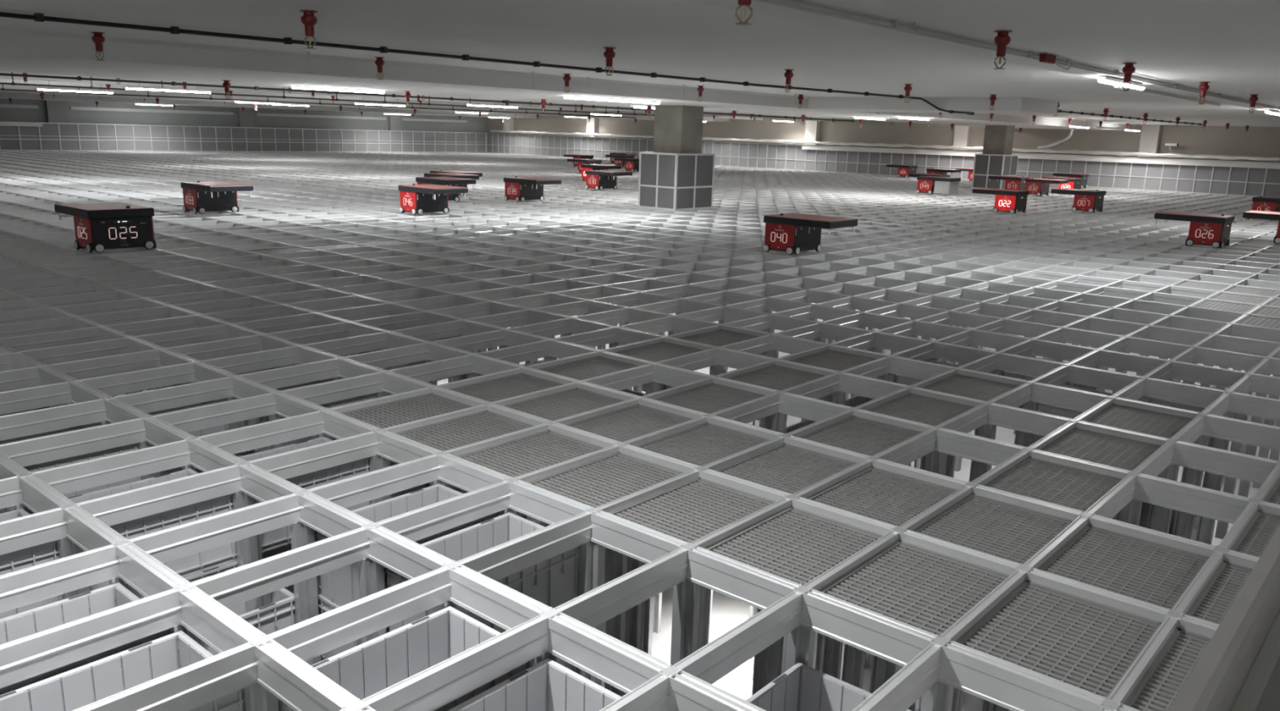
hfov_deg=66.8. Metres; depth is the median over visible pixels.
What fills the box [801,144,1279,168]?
cable tray
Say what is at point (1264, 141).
wall
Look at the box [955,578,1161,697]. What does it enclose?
floor grating
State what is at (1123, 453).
floor grating
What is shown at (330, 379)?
storage bin
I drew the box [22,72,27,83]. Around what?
sprinkler
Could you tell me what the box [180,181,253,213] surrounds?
robot
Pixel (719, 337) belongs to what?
floor grating
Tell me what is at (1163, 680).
floor grating
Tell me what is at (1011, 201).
robot
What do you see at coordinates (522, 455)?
mesh panel
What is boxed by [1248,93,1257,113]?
sprinkler
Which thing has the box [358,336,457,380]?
storage bin
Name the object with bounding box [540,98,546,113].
sprinkler
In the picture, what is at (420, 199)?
robot
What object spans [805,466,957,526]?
floor grating
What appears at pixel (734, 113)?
sprinkler
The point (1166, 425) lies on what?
floor grating
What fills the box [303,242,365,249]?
floor grating
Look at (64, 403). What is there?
storage bin
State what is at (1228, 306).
floor grating
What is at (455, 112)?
tube light
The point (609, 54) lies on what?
sprinkler
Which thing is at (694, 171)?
guard
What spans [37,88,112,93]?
diffuser
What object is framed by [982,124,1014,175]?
column
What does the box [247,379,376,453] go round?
storage bin
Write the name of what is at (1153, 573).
floor grating
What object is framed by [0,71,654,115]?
conduit
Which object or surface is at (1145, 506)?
storage bin
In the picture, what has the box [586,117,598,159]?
column
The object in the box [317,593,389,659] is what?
storage bin
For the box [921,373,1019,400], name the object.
floor grating
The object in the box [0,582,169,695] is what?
storage bin
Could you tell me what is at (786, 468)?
floor grating
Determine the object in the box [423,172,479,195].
robot
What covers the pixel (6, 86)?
beam
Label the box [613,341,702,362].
floor grating
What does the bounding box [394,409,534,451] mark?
floor grating
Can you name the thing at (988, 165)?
guard
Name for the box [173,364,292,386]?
storage bin
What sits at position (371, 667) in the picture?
storage bin
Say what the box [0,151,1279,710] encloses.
grid
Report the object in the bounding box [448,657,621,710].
storage bin
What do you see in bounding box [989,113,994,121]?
sprinkler
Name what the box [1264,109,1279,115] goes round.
tube light
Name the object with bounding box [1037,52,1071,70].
sensor
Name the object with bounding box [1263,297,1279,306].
floor grating
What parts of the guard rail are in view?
rail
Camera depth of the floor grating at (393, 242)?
12.46 m
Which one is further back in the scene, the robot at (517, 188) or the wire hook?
the robot at (517, 188)
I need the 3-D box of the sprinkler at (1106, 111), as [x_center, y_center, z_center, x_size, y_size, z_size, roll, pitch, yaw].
[9.171,-4.746,19.116,0.110,0.238,0.107,2,13,0]
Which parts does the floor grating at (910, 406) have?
tray frame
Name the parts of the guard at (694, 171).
post, panel, panel, post, panel, panel, post, panel, panel, post, panel, panel, post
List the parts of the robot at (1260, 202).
panel, lid, lid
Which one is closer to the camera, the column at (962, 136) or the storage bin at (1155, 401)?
the storage bin at (1155, 401)
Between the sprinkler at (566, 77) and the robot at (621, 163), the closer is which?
the sprinkler at (566, 77)
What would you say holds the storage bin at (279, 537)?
in the grid
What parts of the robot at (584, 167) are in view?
panel, lid, lid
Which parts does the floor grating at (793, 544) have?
tray frame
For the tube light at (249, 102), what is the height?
0.058 m
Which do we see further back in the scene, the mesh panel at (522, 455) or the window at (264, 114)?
the window at (264, 114)
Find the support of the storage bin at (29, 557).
on the storage bin
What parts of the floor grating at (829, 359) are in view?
tray frame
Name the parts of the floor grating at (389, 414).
tray frame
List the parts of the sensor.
mount plate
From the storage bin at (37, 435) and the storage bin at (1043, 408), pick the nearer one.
the storage bin at (37, 435)
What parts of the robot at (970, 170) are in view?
lid, panel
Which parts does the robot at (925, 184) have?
panel, lid, lid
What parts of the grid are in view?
cross rail, cross rail, cross rail, cross rail, long rail, cross rail, cross rail, cross rail, cross rail, cross rail, cross rail, cross rail, cross rail, cross rail, cross rail, cross rail, cross rail, cross rail, cross rail, cross rail, cross rail, cross rail, cross rail, cross rail, cross rail, cross rail, cross rail, cross rail, cross rail, cross rail, cross rail, cross rail, cross rail, cross rail, cross rail, cross rail, cross rail, cross rail, cross rail, cross rail, long rail, cross rail, cross rail, cross rail, cross rail, cross rail, cross rail, cross rail, cross rail, cross rail, cross rail, cross rail, cross rail, cross rail, cross rail, cross rail, cross rail, cross rail, cross rail, cross rail, cross rail, cross rail, cross rail, cross rail, cross rail, cross rail, cross rail, cross rail, cross rail, cross rail, cross rail, cross rail, long rail, cross rail, cross rail, cross rail, cross rail, cross rail, long rail, cross rail, cross rail, cross rail, cross rail, cross rail, cross rail, long rail, cross rail, long rail, long rail, long rail, long rail, long rail, long rail, long rail, long rail, long rail, long rail, long rail, long rail, long rail, long rail, long rail, long rail, long rail, long rail, long rail, long rail, long rail, long rail, long rail, long rail, long rail, long rail, long rail, long rail, long rail, long rail, long rail, long rail, long rail, long rail, long rail, cross rail, long rail, long rail, long rail, long rail, long rail, long rail, long rail, long rail, long rail, long rail, long rail, cross rail, cross rail, cross rail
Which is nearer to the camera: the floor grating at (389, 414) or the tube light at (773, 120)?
the floor grating at (389, 414)
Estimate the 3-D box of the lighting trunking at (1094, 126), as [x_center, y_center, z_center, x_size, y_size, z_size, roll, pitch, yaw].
[14.282,-6.912,29.513,0.060,0.045,2.900,13,17,39]
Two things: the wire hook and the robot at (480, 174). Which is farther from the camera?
the robot at (480, 174)
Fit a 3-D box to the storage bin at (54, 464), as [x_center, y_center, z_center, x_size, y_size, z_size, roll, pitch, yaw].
[-2.917,0.614,4.876,0.444,0.326,0.644,13,17,39]
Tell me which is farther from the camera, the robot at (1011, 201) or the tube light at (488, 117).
the tube light at (488, 117)
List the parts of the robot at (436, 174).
lid, lid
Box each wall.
[0,98,488,152]
[0,121,486,152]
[486,133,1279,197]
[487,115,1279,196]
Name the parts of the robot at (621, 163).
panel, lid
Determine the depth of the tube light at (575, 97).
15.43 m
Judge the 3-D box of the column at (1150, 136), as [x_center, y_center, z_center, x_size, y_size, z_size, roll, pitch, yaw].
[17.250,-5.569,33.329,0.540,4.580,0.290,13,17,39]
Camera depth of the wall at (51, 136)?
43.52 m
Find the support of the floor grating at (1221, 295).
on the grid
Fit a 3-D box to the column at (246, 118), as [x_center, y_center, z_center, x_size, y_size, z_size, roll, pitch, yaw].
[-17.985,-9.255,44.578,0.230,4.580,0.720,13,17,39]
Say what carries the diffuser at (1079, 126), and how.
attached to the tube light at (1073, 125)
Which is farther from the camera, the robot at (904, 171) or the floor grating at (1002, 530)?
the robot at (904, 171)
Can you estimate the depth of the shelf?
37.20 m
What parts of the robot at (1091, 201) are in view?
lid, lid, panel, panel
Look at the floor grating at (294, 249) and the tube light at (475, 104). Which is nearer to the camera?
the floor grating at (294, 249)
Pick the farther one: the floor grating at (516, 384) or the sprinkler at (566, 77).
the sprinkler at (566, 77)
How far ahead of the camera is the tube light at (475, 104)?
23.18 m
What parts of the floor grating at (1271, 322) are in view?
tray frame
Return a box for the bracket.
[910,22,919,33]
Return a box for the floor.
[116,297,1279,710]
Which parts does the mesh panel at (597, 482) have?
tray frame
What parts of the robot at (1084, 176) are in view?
lid, lid, panel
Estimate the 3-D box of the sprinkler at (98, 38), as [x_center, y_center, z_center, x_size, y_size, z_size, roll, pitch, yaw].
[-4.736,-2.705,8.500,0.110,0.238,0.107,2,13,0]
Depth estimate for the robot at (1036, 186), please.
27.63 m
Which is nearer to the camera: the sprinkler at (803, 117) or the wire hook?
the wire hook
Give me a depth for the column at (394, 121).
50.05 m
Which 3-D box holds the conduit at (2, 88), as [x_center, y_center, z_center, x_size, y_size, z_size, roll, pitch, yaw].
[-9.012,-7.394,28.155,0.058,0.244,27.000,13,17,39]
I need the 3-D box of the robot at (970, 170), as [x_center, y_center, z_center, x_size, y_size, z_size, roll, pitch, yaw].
[12.282,-6.700,35.971,0.988,0.491,0.726,13,17,39]
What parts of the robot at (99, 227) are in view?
panel, lid, lid, panel, panel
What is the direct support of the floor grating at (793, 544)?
on the grid
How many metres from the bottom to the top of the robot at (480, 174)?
0.491 m
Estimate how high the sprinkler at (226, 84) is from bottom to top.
0.238 m
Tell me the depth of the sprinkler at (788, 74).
10.56 m
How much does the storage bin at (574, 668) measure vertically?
0.326 m
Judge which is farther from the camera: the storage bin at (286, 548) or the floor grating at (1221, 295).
the floor grating at (1221, 295)
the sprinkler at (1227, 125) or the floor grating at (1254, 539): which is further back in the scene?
the sprinkler at (1227, 125)
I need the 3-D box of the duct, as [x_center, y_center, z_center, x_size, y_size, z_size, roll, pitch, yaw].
[5.976,-9.254,41.905,37.849,0.190,0.194,13,17,39]
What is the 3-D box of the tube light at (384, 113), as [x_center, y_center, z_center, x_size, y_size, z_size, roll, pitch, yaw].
[-11.962,-11.915,47.887,0.068,0.058,1.510,13,17,39]
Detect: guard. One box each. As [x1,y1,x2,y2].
[637,151,715,210]
[971,153,1018,189]
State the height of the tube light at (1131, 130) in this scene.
0.248 m
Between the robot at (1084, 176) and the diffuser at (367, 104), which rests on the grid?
the robot at (1084, 176)
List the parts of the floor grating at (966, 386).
tray frame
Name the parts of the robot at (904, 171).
lid, panel, panel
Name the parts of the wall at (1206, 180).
panel, panel, panel, panel, panel, panel, panel, panel, panel, panel, panel, panel, panel, panel, panel, panel, panel, panel, panel, panel, panel, panel, panel, panel, panel, panel, panel, panel, panel, panel, panel, panel, panel, panel, panel, panel, panel, panel, panel, panel, panel, panel, panel, panel, screen rail, panel, panel, panel, panel, panel, panel, panel, post, panel, panel, post, panel, panel, post, panel, panel, post, panel, panel, post, panel, panel, post, panel, panel, post, panel, panel, post, panel, panel, panel, panel, panel, panel, panel, panel, panel, panel, post, panel, panel, post, panel, panel, post, panel, panel, post, screen rail, panel, panel, panel, panel, panel, panel, panel, panel, panel, panel, panel, post, panel, panel, panel, panel, post, panel, panel, post, panel, panel, panel, panel, panel, panel, post, panel, panel, post, panel, panel, post, panel, panel, post, panel, panel, post, panel, panel, post, panel, panel, post, panel, panel, post, panel, panel, post, panel, panel, post, panel, panel, post, panel, panel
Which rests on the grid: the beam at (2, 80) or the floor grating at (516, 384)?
the floor grating at (516, 384)
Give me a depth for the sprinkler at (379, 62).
10.60 m
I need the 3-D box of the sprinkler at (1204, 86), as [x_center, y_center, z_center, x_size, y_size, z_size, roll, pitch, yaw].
[6.111,-2.848,10.538,0.110,0.238,0.107,2,13,0]
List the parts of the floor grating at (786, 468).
tray frame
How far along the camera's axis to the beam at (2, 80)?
26.96 m
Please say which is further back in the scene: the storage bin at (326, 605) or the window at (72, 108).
the window at (72, 108)
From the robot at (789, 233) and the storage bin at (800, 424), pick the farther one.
the robot at (789, 233)
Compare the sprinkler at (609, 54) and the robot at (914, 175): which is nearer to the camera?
the sprinkler at (609, 54)
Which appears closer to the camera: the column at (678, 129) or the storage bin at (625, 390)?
the storage bin at (625, 390)
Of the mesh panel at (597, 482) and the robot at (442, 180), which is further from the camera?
the robot at (442, 180)
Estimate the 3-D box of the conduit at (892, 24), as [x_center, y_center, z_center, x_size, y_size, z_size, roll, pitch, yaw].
[5.365,-2.891,10.190,0.041,0.040,17.100,13,17,39]
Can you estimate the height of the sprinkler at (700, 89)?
0.238 m
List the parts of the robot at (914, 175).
lid, lid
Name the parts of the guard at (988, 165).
post, panel, panel, post, panel, panel, post, panel, panel, panel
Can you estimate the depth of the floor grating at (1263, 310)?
9.22 m
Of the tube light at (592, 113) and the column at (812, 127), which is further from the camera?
the column at (812, 127)
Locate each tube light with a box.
[37,80,112,93]
[125,79,210,93]
[135,102,173,106]
[235,101,280,104]
[273,104,309,106]
[291,84,384,93]
[355,98,405,106]
[384,112,410,115]
[455,111,488,114]
[466,98,517,108]
[488,116,509,118]
[564,95,659,104]
[590,110,621,115]
[633,105,654,109]
[773,120,793,122]
[853,116,885,119]
[897,115,929,119]
[1069,117,1088,128]
[1097,76,1145,89]
[1124,123,1140,131]
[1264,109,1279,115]
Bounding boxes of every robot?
[53,201,156,253]
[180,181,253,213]
[398,183,467,214]
[415,176,475,201]
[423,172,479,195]
[430,169,482,190]
[503,176,561,201]
[564,154,593,167]
[567,158,601,173]
[580,163,621,180]
[585,169,632,190]
[605,154,634,167]
[609,152,636,164]
[614,157,639,172]
[762,213,857,254]
[886,164,917,177]
[908,173,950,179]
[915,175,960,194]
[926,168,961,175]
[955,168,973,182]
[972,187,1029,213]
[988,175,1029,190]
[1025,177,1068,195]
[1041,176,1082,189]
[1050,188,1106,213]
[1053,173,1088,188]
[1154,210,1234,248]
[1242,210,1279,243]
[1249,195,1279,220]
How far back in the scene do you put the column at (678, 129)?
18.74 m
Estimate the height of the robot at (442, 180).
0.491 m
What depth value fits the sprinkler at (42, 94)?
24.81 m
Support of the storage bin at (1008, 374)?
in the grid
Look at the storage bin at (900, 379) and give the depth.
6.82 m
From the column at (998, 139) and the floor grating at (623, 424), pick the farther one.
the column at (998, 139)
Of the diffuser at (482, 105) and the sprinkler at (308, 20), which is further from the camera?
the diffuser at (482, 105)
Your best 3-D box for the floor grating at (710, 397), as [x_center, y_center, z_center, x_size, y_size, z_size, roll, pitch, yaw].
[0.413,0.278,5.668,0.468,0.047,0.657,13,17,39]
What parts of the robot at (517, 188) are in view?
panel, lid, lid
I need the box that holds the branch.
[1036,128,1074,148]
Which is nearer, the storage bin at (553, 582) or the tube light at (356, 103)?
the storage bin at (553, 582)
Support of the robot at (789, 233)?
on the grid
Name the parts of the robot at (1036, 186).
panel, lid, lid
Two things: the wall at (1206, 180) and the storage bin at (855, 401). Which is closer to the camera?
the storage bin at (855, 401)
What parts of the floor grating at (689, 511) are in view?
tray frame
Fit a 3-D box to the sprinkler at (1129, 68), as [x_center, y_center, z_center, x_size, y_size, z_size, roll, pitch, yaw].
[4.223,-2.410,8.408,0.110,0.238,0.107,2,13,0]
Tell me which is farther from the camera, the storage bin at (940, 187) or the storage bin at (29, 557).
the storage bin at (940, 187)
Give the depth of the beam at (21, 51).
12.59 m
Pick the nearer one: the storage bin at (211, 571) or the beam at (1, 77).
the storage bin at (211, 571)
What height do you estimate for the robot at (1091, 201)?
0.491 m
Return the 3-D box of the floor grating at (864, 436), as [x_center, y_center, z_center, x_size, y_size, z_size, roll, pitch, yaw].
[1.150,0.444,5.050,0.468,0.047,0.657,13,17,39]
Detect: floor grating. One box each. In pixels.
[248,246,314,254]
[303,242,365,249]
[341,392,472,428]
[355,239,410,245]
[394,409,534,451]
[448,372,563,402]
[503,386,624,421]
[537,355,639,380]
[564,403,693,442]
[608,476,775,542]
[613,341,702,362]
[635,422,770,466]
[653,382,765,413]
[677,328,759,346]
[704,505,883,585]
[715,442,857,493]
[726,364,826,391]
[789,349,877,371]
[798,415,922,456]
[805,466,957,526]
[817,539,1009,635]
[865,392,975,426]
[912,493,1073,564]
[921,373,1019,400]
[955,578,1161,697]
[983,456,1122,511]
[1036,524,1208,609]
[1040,426,1161,471]
[1084,402,1192,438]
[1123,626,1211,710]
[1173,280,1231,290]
[1185,560,1253,624]
[1192,299,1257,313]
[1208,292,1271,304]
[1222,285,1279,297]
[1230,509,1279,557]
[1235,314,1279,328]
[1250,306,1279,316]
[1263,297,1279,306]
[1263,476,1279,504]
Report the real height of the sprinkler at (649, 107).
0.238 m
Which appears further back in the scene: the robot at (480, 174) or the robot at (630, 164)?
the robot at (630, 164)
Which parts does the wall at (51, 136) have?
panel, panel, post, panel, panel, post, panel, panel, post, panel, panel, post, panel, panel, post, panel, panel, post, panel, panel, post, panel, panel, post, panel, panel, post, panel, panel, post, panel, panel, post, panel, panel, post, panel, panel, post, screen rail, screen rail, panel, screen rail, panel, screen rail, post, panel, panel, panel, panel, panel, panel, post, panel, panel, panel, panel, panel, panel, panel, panel, panel, panel, panel, panel, panel, panel, panel, panel, panel, panel, panel, panel, panel, panel, panel, panel, panel, panel, panel, panel, panel, panel, panel, panel, panel, panel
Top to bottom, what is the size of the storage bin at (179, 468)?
0.326 m
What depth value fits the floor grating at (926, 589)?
3.40 m
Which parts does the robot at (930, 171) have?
panel, lid, lid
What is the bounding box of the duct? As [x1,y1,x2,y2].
[489,128,1279,160]
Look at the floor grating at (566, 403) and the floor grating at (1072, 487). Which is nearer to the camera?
the floor grating at (1072, 487)
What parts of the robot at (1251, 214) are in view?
lid, lid, panel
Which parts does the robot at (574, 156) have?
panel, lid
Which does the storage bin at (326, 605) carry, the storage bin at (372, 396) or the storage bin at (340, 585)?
the storage bin at (340, 585)
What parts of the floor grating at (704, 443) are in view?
tray frame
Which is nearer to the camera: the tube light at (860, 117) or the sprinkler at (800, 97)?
the sprinkler at (800, 97)
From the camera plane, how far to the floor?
8.05 m
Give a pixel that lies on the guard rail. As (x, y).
(1238, 669)
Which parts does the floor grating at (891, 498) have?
tray frame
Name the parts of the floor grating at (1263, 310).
tray frame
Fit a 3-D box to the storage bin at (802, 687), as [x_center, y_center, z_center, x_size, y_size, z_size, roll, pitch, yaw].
[0.489,1.283,2.948,0.444,0.326,0.644,13,17,39]
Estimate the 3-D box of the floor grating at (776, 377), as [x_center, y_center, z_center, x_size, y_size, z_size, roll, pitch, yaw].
[0.875,0.171,6.190,0.468,0.047,0.657,13,17,39]
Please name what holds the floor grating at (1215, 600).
on the grid
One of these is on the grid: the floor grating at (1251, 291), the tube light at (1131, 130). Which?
the floor grating at (1251, 291)
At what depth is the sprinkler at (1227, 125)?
27.61 m
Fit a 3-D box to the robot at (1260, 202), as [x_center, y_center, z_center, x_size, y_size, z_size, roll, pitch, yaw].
[13.886,-3.193,21.077,0.988,0.491,0.726,13,17,39]
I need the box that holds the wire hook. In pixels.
[306,51,312,73]
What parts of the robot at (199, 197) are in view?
panel, lid, lid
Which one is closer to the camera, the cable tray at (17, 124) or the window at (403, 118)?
the cable tray at (17, 124)
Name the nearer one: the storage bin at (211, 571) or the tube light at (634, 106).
the storage bin at (211, 571)
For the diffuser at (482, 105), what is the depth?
23.25 m
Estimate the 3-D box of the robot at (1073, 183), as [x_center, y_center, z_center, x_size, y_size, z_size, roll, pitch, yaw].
[12.758,-5.155,29.378,0.988,0.491,0.726,13,17,39]
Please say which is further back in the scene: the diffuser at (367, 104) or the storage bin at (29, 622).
the diffuser at (367, 104)
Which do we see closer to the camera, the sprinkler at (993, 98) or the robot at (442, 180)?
the sprinkler at (993, 98)
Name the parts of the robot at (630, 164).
lid, lid, panel, panel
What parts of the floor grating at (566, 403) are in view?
tray frame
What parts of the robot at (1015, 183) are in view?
lid, lid, panel, panel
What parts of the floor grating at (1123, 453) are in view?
tray frame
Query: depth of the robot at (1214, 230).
14.84 m
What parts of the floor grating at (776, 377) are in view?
tray frame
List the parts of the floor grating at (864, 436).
tray frame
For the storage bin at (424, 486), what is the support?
in the grid
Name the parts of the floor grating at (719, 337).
tray frame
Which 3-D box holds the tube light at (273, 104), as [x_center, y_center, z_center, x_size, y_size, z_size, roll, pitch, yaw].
[-12.724,-9.213,35.397,0.068,0.198,1.410,13,17,39]
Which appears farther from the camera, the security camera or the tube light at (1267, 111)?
the security camera
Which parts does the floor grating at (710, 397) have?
tray frame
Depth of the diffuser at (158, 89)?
17.77 m
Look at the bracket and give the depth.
5.92 m
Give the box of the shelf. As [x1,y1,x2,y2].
[492,132,1279,162]
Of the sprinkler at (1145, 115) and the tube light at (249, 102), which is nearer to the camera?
the sprinkler at (1145, 115)
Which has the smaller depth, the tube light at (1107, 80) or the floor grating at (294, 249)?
the tube light at (1107, 80)
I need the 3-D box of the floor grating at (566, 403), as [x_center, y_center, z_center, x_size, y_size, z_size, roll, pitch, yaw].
[-0.418,0.302,5.456,0.468,0.047,0.657,13,17,39]
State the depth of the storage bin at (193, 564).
4.23 m
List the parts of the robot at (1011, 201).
lid, lid, panel, panel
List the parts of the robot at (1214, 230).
lid, lid, panel, panel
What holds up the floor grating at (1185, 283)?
on the grid
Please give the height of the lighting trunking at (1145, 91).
0.045 m
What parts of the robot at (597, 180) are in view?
panel, lid, lid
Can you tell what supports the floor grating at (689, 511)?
on the grid
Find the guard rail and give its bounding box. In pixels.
[1168,524,1279,710]
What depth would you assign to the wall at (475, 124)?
43.34 m
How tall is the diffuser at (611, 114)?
0.030 m
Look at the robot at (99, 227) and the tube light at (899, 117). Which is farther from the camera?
the tube light at (899, 117)
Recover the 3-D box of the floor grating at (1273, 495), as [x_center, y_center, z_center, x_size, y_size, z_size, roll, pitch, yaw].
[3.086,0.669,4.333,0.468,0.047,0.657,13,17,39]
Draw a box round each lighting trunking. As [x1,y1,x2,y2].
[1093,126,1124,129]
[1114,84,1221,106]
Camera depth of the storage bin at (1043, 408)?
6.19 m
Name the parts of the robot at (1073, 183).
lid, lid, panel, panel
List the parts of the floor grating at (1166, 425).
tray frame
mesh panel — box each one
[456,429,604,477]
[527,451,684,507]
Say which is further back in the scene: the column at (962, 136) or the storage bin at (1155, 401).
the column at (962, 136)
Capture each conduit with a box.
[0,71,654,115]
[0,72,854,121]
[0,84,635,118]
[773,0,1279,109]
[1057,109,1203,124]
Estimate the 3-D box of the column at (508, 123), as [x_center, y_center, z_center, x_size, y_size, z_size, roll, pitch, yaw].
[-7.313,-11.107,53.956,0.540,4.580,0.290,13,17,39]
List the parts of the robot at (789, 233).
panel, lid, lid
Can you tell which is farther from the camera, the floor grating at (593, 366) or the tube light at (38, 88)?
the tube light at (38, 88)
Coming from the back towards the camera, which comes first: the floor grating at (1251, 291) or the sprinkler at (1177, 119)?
the sprinkler at (1177, 119)
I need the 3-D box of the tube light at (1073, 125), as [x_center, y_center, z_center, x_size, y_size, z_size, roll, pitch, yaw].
[12.416,-6.556,27.386,0.068,0.258,1.530,13,17,39]
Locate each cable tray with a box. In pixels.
[0,122,42,126]
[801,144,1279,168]
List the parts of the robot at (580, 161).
panel, lid, lid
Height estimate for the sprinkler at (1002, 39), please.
0.238 m
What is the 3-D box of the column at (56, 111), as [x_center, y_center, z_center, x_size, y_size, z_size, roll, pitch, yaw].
[-23.131,-8.063,38.770,0.230,4.580,0.720,13,17,39]
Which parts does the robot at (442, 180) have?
panel, lid, lid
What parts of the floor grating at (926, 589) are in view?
tray frame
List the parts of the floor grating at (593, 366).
tray frame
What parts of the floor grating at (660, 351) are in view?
tray frame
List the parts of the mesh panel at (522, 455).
tray frame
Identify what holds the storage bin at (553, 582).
on the storage bin at (574, 668)
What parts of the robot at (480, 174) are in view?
lid, lid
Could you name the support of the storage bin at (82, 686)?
on the storage bin
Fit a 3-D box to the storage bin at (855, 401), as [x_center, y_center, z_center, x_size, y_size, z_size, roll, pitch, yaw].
[1.782,0.516,7.363,0.444,0.326,0.644,13,17,39]
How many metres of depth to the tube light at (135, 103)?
39.08 m
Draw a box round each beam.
[0,26,1126,130]
[0,72,836,121]
[0,78,763,119]
[0,84,729,121]
[0,92,536,118]
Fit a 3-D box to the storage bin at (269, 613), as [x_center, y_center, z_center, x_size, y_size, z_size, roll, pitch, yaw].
[-1.821,1.182,4.021,0.444,0.326,0.644,13,17,39]
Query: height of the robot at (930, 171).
0.491 m
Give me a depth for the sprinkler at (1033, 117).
25.52 m
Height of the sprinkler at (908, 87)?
0.238 m
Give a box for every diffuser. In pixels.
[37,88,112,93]
[125,87,210,93]
[355,102,405,106]
[466,104,517,108]
[590,113,621,115]
[1069,125,1088,128]
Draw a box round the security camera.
[1164,142,1178,151]
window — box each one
[0,103,39,109]
[69,106,233,115]
[256,112,386,119]
[402,117,467,123]
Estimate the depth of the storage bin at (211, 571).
4.30 m
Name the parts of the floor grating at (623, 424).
tray frame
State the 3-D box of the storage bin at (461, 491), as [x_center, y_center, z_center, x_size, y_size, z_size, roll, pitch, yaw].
[-1.172,0.695,6.205,0.444,0.326,0.644,13,17,39]
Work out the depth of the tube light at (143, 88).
17.73 m
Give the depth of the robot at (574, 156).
38.08 m
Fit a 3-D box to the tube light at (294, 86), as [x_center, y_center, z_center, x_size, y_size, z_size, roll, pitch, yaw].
[-4.484,-3.978,14.503,0.068,0.058,1.530,13,17,39]
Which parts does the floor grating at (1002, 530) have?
tray frame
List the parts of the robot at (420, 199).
panel, lid, lid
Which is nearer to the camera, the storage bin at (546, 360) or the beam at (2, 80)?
the storage bin at (546, 360)
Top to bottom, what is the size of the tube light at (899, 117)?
0.058 m
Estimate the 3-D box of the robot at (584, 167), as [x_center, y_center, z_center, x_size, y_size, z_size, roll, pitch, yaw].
[-1.145,-5.324,28.280,0.988,0.491,0.726,13,17,39]
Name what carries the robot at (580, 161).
on the grid
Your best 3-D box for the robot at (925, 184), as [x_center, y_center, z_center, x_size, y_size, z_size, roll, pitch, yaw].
[8.296,-4.744,27.022,0.988,0.491,0.726,13,17,39]
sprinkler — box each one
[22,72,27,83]
[39,92,44,102]
[90,31,105,61]
[222,80,231,98]
[299,9,317,48]
[374,57,384,79]
[404,90,410,106]
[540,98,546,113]
[562,73,570,93]
[603,47,615,75]
[646,105,652,117]
[697,85,704,102]
[731,110,736,121]
[734,0,752,25]
[783,69,794,92]
[797,94,803,108]
[801,114,805,124]
[903,84,912,102]
[989,94,996,110]
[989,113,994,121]
[993,30,1012,69]
[1031,115,1035,124]
[1102,108,1109,120]
[1120,62,1136,91]
[1142,112,1148,124]
[1175,116,1181,127]
[1197,81,1210,104]
[1202,120,1207,129]
[1225,123,1229,131]
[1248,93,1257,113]
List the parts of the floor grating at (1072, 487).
tray frame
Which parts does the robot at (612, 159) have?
lid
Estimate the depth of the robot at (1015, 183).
28.76 m
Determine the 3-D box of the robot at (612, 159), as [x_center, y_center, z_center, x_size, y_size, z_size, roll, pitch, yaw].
[-0.748,-8.709,42.914,0.988,0.491,0.726,13,17,39]
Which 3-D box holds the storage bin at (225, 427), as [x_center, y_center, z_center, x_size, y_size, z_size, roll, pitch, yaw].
[-2.823,0.423,5.707,0.444,0.326,0.644,13,17,39]
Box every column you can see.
[44,100,68,123]
[236,107,255,127]
[387,114,402,152]
[502,117,513,154]
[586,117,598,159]
[653,105,703,186]
[804,120,820,171]
[952,125,971,180]
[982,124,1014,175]
[1137,124,1162,191]
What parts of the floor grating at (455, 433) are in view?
tray frame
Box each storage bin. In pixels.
[0,403,65,416]
[0,422,99,444]
[0,424,141,511]
[0,508,63,618]
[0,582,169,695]
[0,630,245,710]
[68,468,236,590]
[143,560,237,597]
[144,564,295,655]
[147,398,228,436]
[164,453,243,474]
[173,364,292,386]
[239,436,370,552]
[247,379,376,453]
[262,542,291,559]
[275,377,332,391]
[282,606,534,710]
[314,484,499,606]
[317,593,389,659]
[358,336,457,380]
[368,459,426,504]
[384,512,580,633]
[426,483,468,493]
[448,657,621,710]
[481,359,552,375]
[533,658,577,673]
[619,388,645,395]
[746,662,911,710]
[786,419,815,433]
[844,395,873,407]
[895,360,990,385]
[933,180,959,193]
[1002,356,1087,408]
[1031,384,1114,444]
[1111,502,1201,541]
[1149,380,1236,446]
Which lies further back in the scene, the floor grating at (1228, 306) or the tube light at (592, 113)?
the tube light at (592, 113)
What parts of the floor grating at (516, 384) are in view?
tray frame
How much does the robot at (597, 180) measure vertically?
0.491 m
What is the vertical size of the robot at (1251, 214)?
0.491 m
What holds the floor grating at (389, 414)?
on the grid
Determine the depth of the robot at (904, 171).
37.61 m
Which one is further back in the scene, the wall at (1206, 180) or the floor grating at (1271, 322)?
the wall at (1206, 180)

